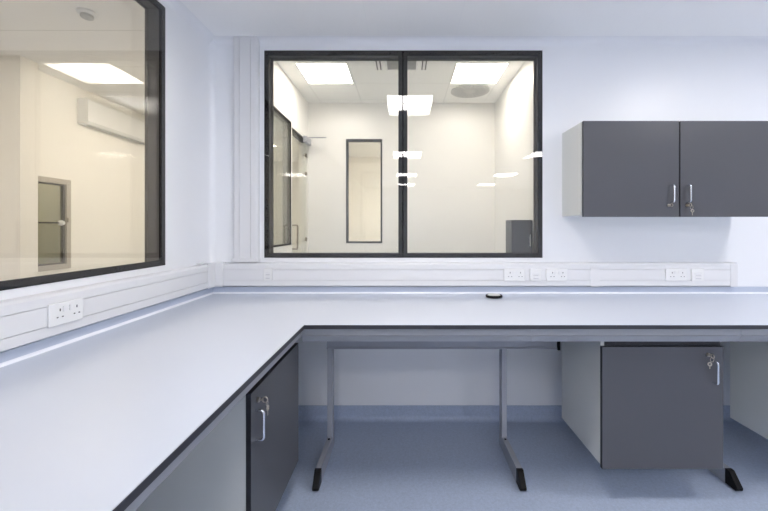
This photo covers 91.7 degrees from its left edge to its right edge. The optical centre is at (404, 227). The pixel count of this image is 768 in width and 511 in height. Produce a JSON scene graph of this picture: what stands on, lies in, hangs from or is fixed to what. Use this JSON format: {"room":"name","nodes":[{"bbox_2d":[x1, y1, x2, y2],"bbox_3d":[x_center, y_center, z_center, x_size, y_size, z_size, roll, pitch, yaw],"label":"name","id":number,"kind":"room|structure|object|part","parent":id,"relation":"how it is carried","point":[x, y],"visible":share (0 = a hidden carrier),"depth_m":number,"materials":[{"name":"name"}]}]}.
{"room":"laboratory","nodes":[
{"label":"laboratory","id":0,"kind":"room"},
{"bbox_2d":[0,55,37,280],"bbox_3d":[-3.640,0.016,2.950,1.320,2.696,0.140,0,0,0],"label":"wall","id":1,"kind":"structure","parent":0,"point":[18,74],"depth_m":2.88,"materials":[{"name":"beige paint"}]},
{"bbox_2d":[38,183,58,263],"bbox_3d":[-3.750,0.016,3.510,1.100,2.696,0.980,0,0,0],"label":"window","id":2,"kind":"structure","parent":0,"point":[48,195],"depth_m":3.90,"materials":[{"name":"clear glass"}]},
{"bbox_2d":[38,70,144,275],"bbox_3d":[-3.150,0.016,5.260,0.100,2.696,4.480,0,0,0],"label":"wall","id":3,"kind":"structure","parent":0,"point":[106,171],"depth_m":3.69,"materials":[{"name":"beige paint"}]},
{"bbox_2d":[38,176,70,271],"bbox_3d":[-3.101,-0.031,3.250,0.098,0.810,0.380,0,0,0],"label":"hatch","id":4,"kind":"object","parent":3,"relation":"attached to","point":[64,222],"visible":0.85,"depth_m":3.38,"materials":[{"name":"beige metal"}]},
{"bbox_3d":[-3.075,-0.041,3.330,0.045,0.048,0.048,0,0,0],"label":"handle knob","id":5,"kind":"part","parent":4,"relation":"part of","materials":[{"name":"white paint"}]},
{"bbox_2d":[77,98,144,143],"bbox_3d":[-3.050,-1.104,4.110,0.100,0.242,1.180,0,0,0],"label":"air conditioner","id":6,"kind":"object","parent":3,"relation":"attached to","point":[90,113],"visible":0.65,"depth_m":3.78,"materials":[{"name":"white paint"}]},
{"bbox_2d":[0,0,208,299],"bbox_3d":[-1.420,0.016,-2.382,0.100,2.696,10.036,0,0,0],"label":"wall","id":7,"kind":"structure","parent":0,"point":[186,51],"depth_m":2.31,"materials":[{"name":"white paint"}]},
{"bbox_2d":[0,0,164,290],"bbox_3d":[-1.416,-0.519,1.145,0.114,1.467,1.951,0,0,0],"label":"window","id":8,"kind":"structure","parent":7,"relation":"in","point":[154,10],"depth_m":2.11,"materials":[{"name":"black"}]},
{"bbox_3d":[-1.363,-0.519,1.145,0.006,1.459,1.943,0,0,0],"label":"glass pane","id":9,"kind":"part","parent":8,"relation":"part of","materials":[{"name":"clear glass"}]},
{"bbox_3d":[-1.466,-0.519,1.145,0.015,1.467,1.951,0,0,0],"label":"frame","id":10,"kind":"part","parent":8,"relation":"part of","materials":[{"name":"grey metal"}]},
{"bbox_2d":[0,262,215,351],"bbox_3d":[-1.343,0.322,0.568,0.053,0.178,4.135,0,0,0],"label":"dado trunking","id":11,"kind":"object","parent":7,"relation":"attached to","point":[23,320],"visible":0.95,"depth_m":1.61,"materials":[{"name":"white plastic"}]},
{"bbox_2d":[47,298,82,327],"bbox_3d":[-1.312,0.328,1.443,0.013,0.086,0.146,0,0,0],"label":"double socket","id":12,"kind":"object","parent":11,"relation":"attached to","point":[60,313],"visible":1,"depth_m":1.43,"materials":[{"name":"white plastic"}]},
{"bbox_2d":[162,0,214,43],"bbox_3d":[-1.345,-1.307,-2.382,0.050,0.050,10.036,0,0,0],"label":"trim","id":13,"kind":"structure","parent":7,"relation":"attached to","point":[177,6],"depth_m":2.35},
{"bbox_2d":[274,161,298,252],"bbox_3d":[-2.935,0.016,3.050,2.930,2.696,9.100,0,0,0],"label":"wall","id":14,"kind":"structure","parent":0,"point":[278,165],"depth_m":7.50,"materials":[{"name":"beige paint"}]},
{"bbox_2d":[274,61,307,252],"bbox_3d":[-1.476,-0.238,4.117,0.100,3.204,2.761,0,0,0],"label":"wall","id":15,"kind":"structure","parent":0,"point":[288,99],"depth_m":4.84,"materials":[{"name":"white paint"}]},
{"bbox_2d":[274,106,290,246],"bbox_3d":[-1.474,-0.552,4.176,0.104,1.535,0.952,0,0,0],"label":"window","id":16,"kind":"structure","parent":15,"relation":"in","point":[286,122],"depth_m":4.64,"materials":[{"name":"grey"}]},
{"bbox_2d":[292,128,306,249],"bbox_3d":[-1.438,0.045,5.082,0.177,2.617,0.768,0,0,0],"label":"door","id":17,"kind":"structure","parent":15,"relation":"in","point":[295,133],"depth_m":4.98,"materials":[{"name":"grey metal"}]},
{"bbox_3d":[-1.397,0.123,4.710,0.095,0.324,0.022,0,0,0],"label":"pull handle","id":18,"kind":"part","parent":17,"relation":"part of","materials":[{"name":"silver metal"}]},
{"bbox_2d":[303,136,325,145],"bbox_3d":[-1.269,-1.240,5.295,0.301,0.099,0.250,0,0,0],"label":"door closer","id":19,"kind":"object","parent":17,"relation":"attached to","point":[306,140],"depth_m":5.27,"materials":[{"name":"grey metal"}]},
{"bbox_2d":[299,141,380,252],"bbox_3d":[-0.050,-0.036,6.649,3.100,2.800,2.103,0,0,0],"label":"wall","id":20,"kind":"structure","parent":0,"point":[364,172],"depth_m":7.60,"materials":[{"name":"beige paint"}]},
{"bbox_2d":[349,142,380,156],"bbox_3d":[-0.050,-1.486,6.649,3.100,0.100,2.103,0,0,0],"label":"ceiling","id":21,"kind":"structure","parent":0,"point":[356,149],"depth_m":6.85,"materials":[{"name":"paint"}]},
{"bbox_2d":[0,0,767,160],"bbox_3d":[0.000,-1.382,0.050,8.600,0.100,14.900,0,0,0],"label":"ceiling","id":22,"kind":"structure","parent":0,"point":[221,17],"depth_m":2.43,"materials":[{"name":"white paint"}]},
{"bbox_2d":[76,7,97,20],"bbox_3d":[-1.966,-1.312,2.300,0.104,0.040,0.104,0,0,0],"label":"smoke detector","id":23,"kind":"object","parent":22,"relation":"attached to","point":[85,13],"visible":1,"depth_m":2.28,"materials":[{"name":"white paint"}]},
{"bbox_2d":[276,61,524,102],"bbox_3d":[-0.048,-1.890,4.167,2.956,0.100,2.861,0,0,0],"label":"ceiling","id":24,"kind":"structure","parent":0,"point":[371,85],"depth_m":4.82,"materials":[{"name":"tile"}]},
{"bbox_2d":[295,63,353,83],"bbox_3d":[-0.941,-1.837,4.448,0.572,0.006,0.592,0,0,0],"label":"recessed light","id":25,"kind":"object","parent":24,"relation":"in","point":[314,73],"visible":1,"depth_m":4.43,"materials":[{"name":"white paint"}]},
{"bbox_2d":[375,61,382,69],"bbox_3d":[-0.297,-1.837,4.140,0.075,0.006,0.400,0,0,0],"label":"ceiling vent","id":26,"kind":"object","parent":24,"relation":"in","point":[378,64],"visible":0.64,"depth_m":4.22,"materials":[{"name":"white metal"}]},
{"bbox_2d":[385,61,417,69],"bbox_3d":[-0.037,-1.835,4.145,0.365,0.010,0.370,0,0,0],"label":"ceiling vent","id":27,"kind":"object","parent":24,"relation":"in","point":[390,65],"visible":0.41,"depth_m":4.21,"materials":[{"name":"white metal"}]},
{"bbox_2d":[420,61,427,69],"bbox_3d":[0.217,-1.837,4.140,0.075,0.006,0.400,0,0,0],"label":"ceiling vent","id":28,"kind":"object","parent":24,"relation":"in","point":[424,64],"visible":0.64,"depth_m":4.21,"materials":[{"name":"white metal"}]},
{"bbox_2d":[451,84,489,97],"bbox_3d":[0.876,-1.832,5.010,0.514,0.014,0.514,0,0,0],"label":"ceiling vent","id":29,"kind":"object","parent":24,"relation":"in","point":[465,90],"visible":1,"depth_m":4.96,"materials":[{"name":"grey"}]},
{"bbox_2d":[450,63,508,83],"bbox_3d":[0.870,-1.837,4.448,0.581,0.006,0.592,0,0,0],"label":"recessed light","id":30,"kind":"object","parent":24,"relation":"in","point":[464,73],"visible":1,"depth_m":4.43,"materials":[{"name":"white paint"}]},
{"bbox_2d":[308,103,494,252],"bbox_3d":[-0.048,-0.238,5.547,2.956,3.204,0.100,0,0,0],"label":"wall","id":31,"kind":"structure","parent":0,"point":[451,146],"depth_m":5.50,"materials":[{"name":"white paint"}]},
{"bbox_2d":[346,139,381,242],"bbox_3d":[-0.604,-0.537,5.544,0.535,1.537,0.106,0,0,0],"label":"window","id":32,"kind":"structure","parent":31,"relation":"in","point":[347,140],"depth_m":5.49,"materials":[{"name":"grey"}]},
{"bbox_2d":[217,47,767,404],"bbox_3d":[1.415,0.016,2.686,5.770,2.696,0.100,0,0,0],"label":"wall","id":33,"kind":"structure","parent":0,"point":[579,84],"depth_m":2.64,"materials":[{"name":"white paint"}]},
{"bbox_2d":[209,42,216,262],"bbox_3d":[-1.353,0.026,2.619,0.035,2.676,0.035,0,0,0],"label":"trim","id":34,"kind":"structure","parent":33,"relation":"attached to","point":[212,47],"depth_m":2.63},
{"bbox_2d":[231,36,259,261],"bbox_3d":[-1.116,-0.544,2.608,0.188,1.574,0.055,0,0,0],"label":"vertical trunking","id":35,"kind":"object","parent":33,"relation":"attached to","point":[246,48],"visible":1,"depth_m":2.59,"materials":[{"name":"white plastic"}]},
{"bbox_2d":[264,50,541,257],"bbox_3d":[-0.011,-0.519,2.682,1.969,1.467,0.114,0,0,0],"label":"window","id":36,"kind":"structure","parent":33,"relation":"in","point":[402,56],"depth_m":2.63,"materials":[{"name":"black"}]},
{"bbox_2d":[215,262,737,286],"bbox_3d":[0.495,0.327,2.608,3.629,0.168,0.054,0,0,0],"label":"dado trunking","id":37,"kind":"object","parent":33,"relation":"attached to","point":[592,274],"visible":1,"depth_m":2.58,"materials":[{"name":"white plastic"}]},
{"bbox_2d":[264,268,271,280],"bbox_3d":[-0.950,0.325,2.578,0.060,0.086,0.013,0,0,0],"label":"outlet","id":38,"kind":"object","parent":37,"relation":"attached to","point":[267,271],"visible":1,"depth_m":2.58,"materials":[{"name":"white plastic"}]},
{"bbox_2d":[504,269,524,280],"bbox_3d":[0.758,0.328,2.578,0.146,0.086,0.013,0,0,0],"label":"double socket","id":39,"kind":"object","parent":37,"relation":"attached to","point":[509,274],"visible":1,"depth_m":2.58,"materials":[{"name":"white plastic"}]},
{"bbox_2d":[530,269,540,280],"bbox_3d":[0.906,0.328,2.578,0.078,0.086,0.013,0,0,0],"label":"outlet","id":40,"kind":"object","parent":37,"relation":"attached to","point":[535,274],"visible":1,"depth_m":2.58,"materials":[{"name":"white plastic"}]},
{"bbox_2d":[546,269,566,280],"bbox_3d":[1.051,0.328,2.578,0.146,0.086,0.013,0,0,0],"label":"double socket","id":41,"kind":"object","parent":37,"relation":"attached to","point":[551,274],"visible":1,"depth_m":2.58,"materials":[{"name":"white plastic"}]},
{"bbox_2d":[665,269,686,280],"bbox_3d":[1.881,0.328,2.578,0.146,0.086,0.013,0,0,0],"label":"double socket","id":42,"kind":"object","parent":37,"relation":"attached to","point":[670,274],"visible":1,"depth_m":2.58,"materials":[{"name":"white plastic"}]},
{"bbox_2d":[691,269,703,280],"bbox_3d":[2.029,0.328,2.578,0.086,0.086,0.013,0,0,0],"label":"outlet","id":43,"kind":"object","parent":37,"relation":"attached to","point":[696,274],"visible":1,"depth_m":2.58,"materials":[{"name":"white plastic"}]},
{"bbox_2d":[212,36,767,46],"bbox_3d":[1.465,-1.307,2.611,5.670,0.050,0.050,0,0,0],"label":"trim","id":44,"kind":"structure","parent":33,"relation":"attached to","point":[219,41],"depth_m":2.62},
{"bbox_2d":[298,405,738,422],"bbox_3d":[1.465,1.312,2.618,5.670,0.104,0.036,0,0,0],"label":"baseboard","id":45,"kind":"structure","parent":33,"relation":"attached to","point":[306,413],"depth_m":2.63,"materials":[{"name":"blue plastic"}]},
{"bbox_2d":[562,121,767,216],"bbox_3d":[1.714,-0.367,2.462,1.203,0.601,0.345,0,0,0],"label":"upper cabinet","id":46,"kind":"object","parent":33,"relation":"attached to","point":[610,168],"visible":1,"depth_m":2.33,"materials":[{"name":"grey laminate"}]},
{"bbox_3d":[1.417,-0.367,2.339,0.601,0.601,0.018,0,0,0],"label":"door","id":47,"kind":"part","parent":46,"relation":"part of","materials":[{"name":"grey laminate"}]},
{"bbox_3d":[1.666,-0.211,2.312,0.010,0.116,0.035,0,0,0],"label":"handle","id":48,"kind":"part","parent":46,"relation":"part of","materials":[{"name":"silver metal"}]},
{"bbox_3d":[1.768,-0.211,2.312,0.010,0.116,0.035,0,0,0],"label":"handle","id":49,"kind":"part","parent":46,"relation":"part of","materials":[{"name":"silver metal"}]},
{"bbox_3d":[2.020,-0.367,2.339,0.592,0.601,0.018,0,0,0],"label":"door","id":50,"kind":"part","parent":46,"relation":"part of","materials":[{"name":"grey laminate"}]},
{"bbox_2d":[495,61,532,252],"bbox_3d":[1.380,-0.238,4.117,0.100,3.204,2.761,0,0,0],"label":"wall","id":51,"kind":"structure","parent":0,"point":[514,106],"depth_m":4.56,"materials":[{"name":"white paint"}]},
{"bbox_2d":[275,423,767,510],"bbox_3d":[1.415,1.404,-2.332,5.770,0.080,10.136,0,0,0],"label":"floor","id":52,"kind":"structure","parent":0,"point":[371,466],"depth_m":2.05,"materials":[{"name":"blue plastic"}]},
{"bbox_2d":[124,333,300,510],"bbox_3d":[-0.910,0.924,0.602,0.820,0.879,2.383,0,0,0],"label":"frame","id":53,"kind":"object","parent":52,"relation":"on","point":[140,499],"visible":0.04,"depth_m":0.89,"materials":[{"name":"grey"}]},
{"bbox_2d":[135,343,297,510],"bbox_3d":[-0.767,0.870,1.610,0.525,0.644,0.588,0,0,0],"label":"base cabinet","id":54,"kind":"object","parent":53,"relation":"attached to","point":[247,461],"visible":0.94,"depth_m":1.32,"materials":[{"name":"grey"}]},
{"bbox_3d":[-0.527,0.720,1.355,0.035,0.118,0.010,0,0,0],"label":"handle","id":55,"kind":"part","parent":54,"relation":"part of","materials":[{"name":"silver metal"}]},
{"bbox_3d":[-0.554,0.890,1.610,0.018,0.603,0.588,0,0,0],"label":"door","id":56,"kind":"part","parent":54,"relation":"part of","materials":[{"name":"grey laminate"}]},
{"bbox_2d":[301,329,767,490],"bbox_3d":[1.885,0.924,2.068,4.770,0.879,0.555,0,0,0],"label":"frame","id":57,"kind":"object","parent":52,"relation":"on","point":[501,339],"visible":0.69,"depth_m":1.80,"materials":[{"name":"grey metal"}]},
{"bbox_3d":[-0.462,0.889,2.315,0.032,0.806,0.060,0,0,0],"label":"leg","id":58,"kind":"part","parent":57,"relation":"part of","materials":[{"name":"grey metal"}]},
{"bbox_2d":[0,287,767,510],"bbox_3d":[1.456,0.451,1.017,5.648,0.066,3.234,0,0,0],"label":"countertop","id":59,"kind":"structure","parent":57,"relation":"on","point":[91,415],"depth_m":1.38,"materials":[{"name":"grey laminate"}]},
{"bbox_2d":[486,293,502,298],"bbox_3d":[0.591,0.453,2.470,0.110,0.021,0.110,0,0,0],"label":"cable grommet","id":60,"kind":"object","parent":59,"relation":"on","point":[490,295],"visible":1,"depth_m":2.44,"materials":[{"name":"black plastic"}]},
{"bbox_3d":[0.056,0.520,1.815,1.112,0.070,0.049,0,0,0],"label":"rail","id":61,"kind":"part","parent":57,"relation":"part of","materials":[{"name":"grey metal"}]},
{"bbox_3d":[0.226,0.682,2.276,1.408,0.120,0.013,0,0,0],"label":"rail","id":62,"kind":"part","parent":57,"relation":"part of","materials":[{"name":"grey metal"}]},
{"bbox_3d":[0.610,0.889,2.315,0.032,0.806,0.060,0,0,0],"label":"leg","id":63,"kind":"part","parent":57,"relation":"part of","materials":[{"name":"grey metal"}]},
{"bbox_3d":[0.939,0.683,2.276,0.015,0.130,0.028,0,0,0],"label":"rail plate","id":64,"kind":"part","parent":57,"relation":"part of","materials":[{"name":"black plastic"}]},
{"bbox_3d":[1.117,0.520,1.815,1.007,0.070,0.049,0,0,0],"label":"rail","id":65,"kind":"part","parent":57,"relation":"part of","materials":[{"name":"grey metal"}]},
{"bbox_2d":[562,342,722,468],"bbox_3d":[1.272,0.870,2.055,0.599,0.644,0.520,0,0,0],"label":"base cabinet","id":66,"kind":"object","parent":57,"relation":"attached to","point":[632,405],"visible":0.97,"depth_m":1.83,"materials":[{"name":"grey"}]},
{"bbox_3d":[1.280,0.569,1.853,0.575,0.036,0.003,0,0,0],"label":"rail","id":67,"kind":"part","parent":66,"relation":"part of","materials":[{"name":"grey"}]},
{"bbox_3d":[1.519,0.710,1.817,0.010,0.118,0.035,0,0,0],"label":"handle","id":68,"kind":"part","parent":66,"relation":"part of","materials":[{"name":"silver metal"}]},
{"bbox_2d":[730,342,767,438],"bbox_3d":[2.320,0.870,2.055,0.599,0.644,0.520,0,0,0],"label":"base cabinet","id":69,"kind":"object","parent":57,"relation":"attached to","point":[748,360],"visible":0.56,"depth_m":2.18,"materials":[{"name":"grey"}]},
{"bbox_3d":[2.946,0.520,1.815,2.648,0.070,0.049,0,0,0],"label":"rail","id":70,"kind":"part","parent":57,"relation":"part of","materials":[{"name":"grey metal"}]},
{"bbox_3d":[-0.048,1.404,4.167,2.956,0.080,2.861,0,0,0],"label":"floor","id":71,"kind":"structure","parent":0,"visible":0},
{"bbox_2d":[506,220,532,252],"bbox_3d":[1.218,0.642,3.970,0.219,1.443,0.281,0,0,0],"label":"locker","id":72,"kind":"object","parent":71,"relation":"on","point":[519,233],"visible":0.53,"depth_m":3.87,"materials":[{"name":"grey"}]}
]}

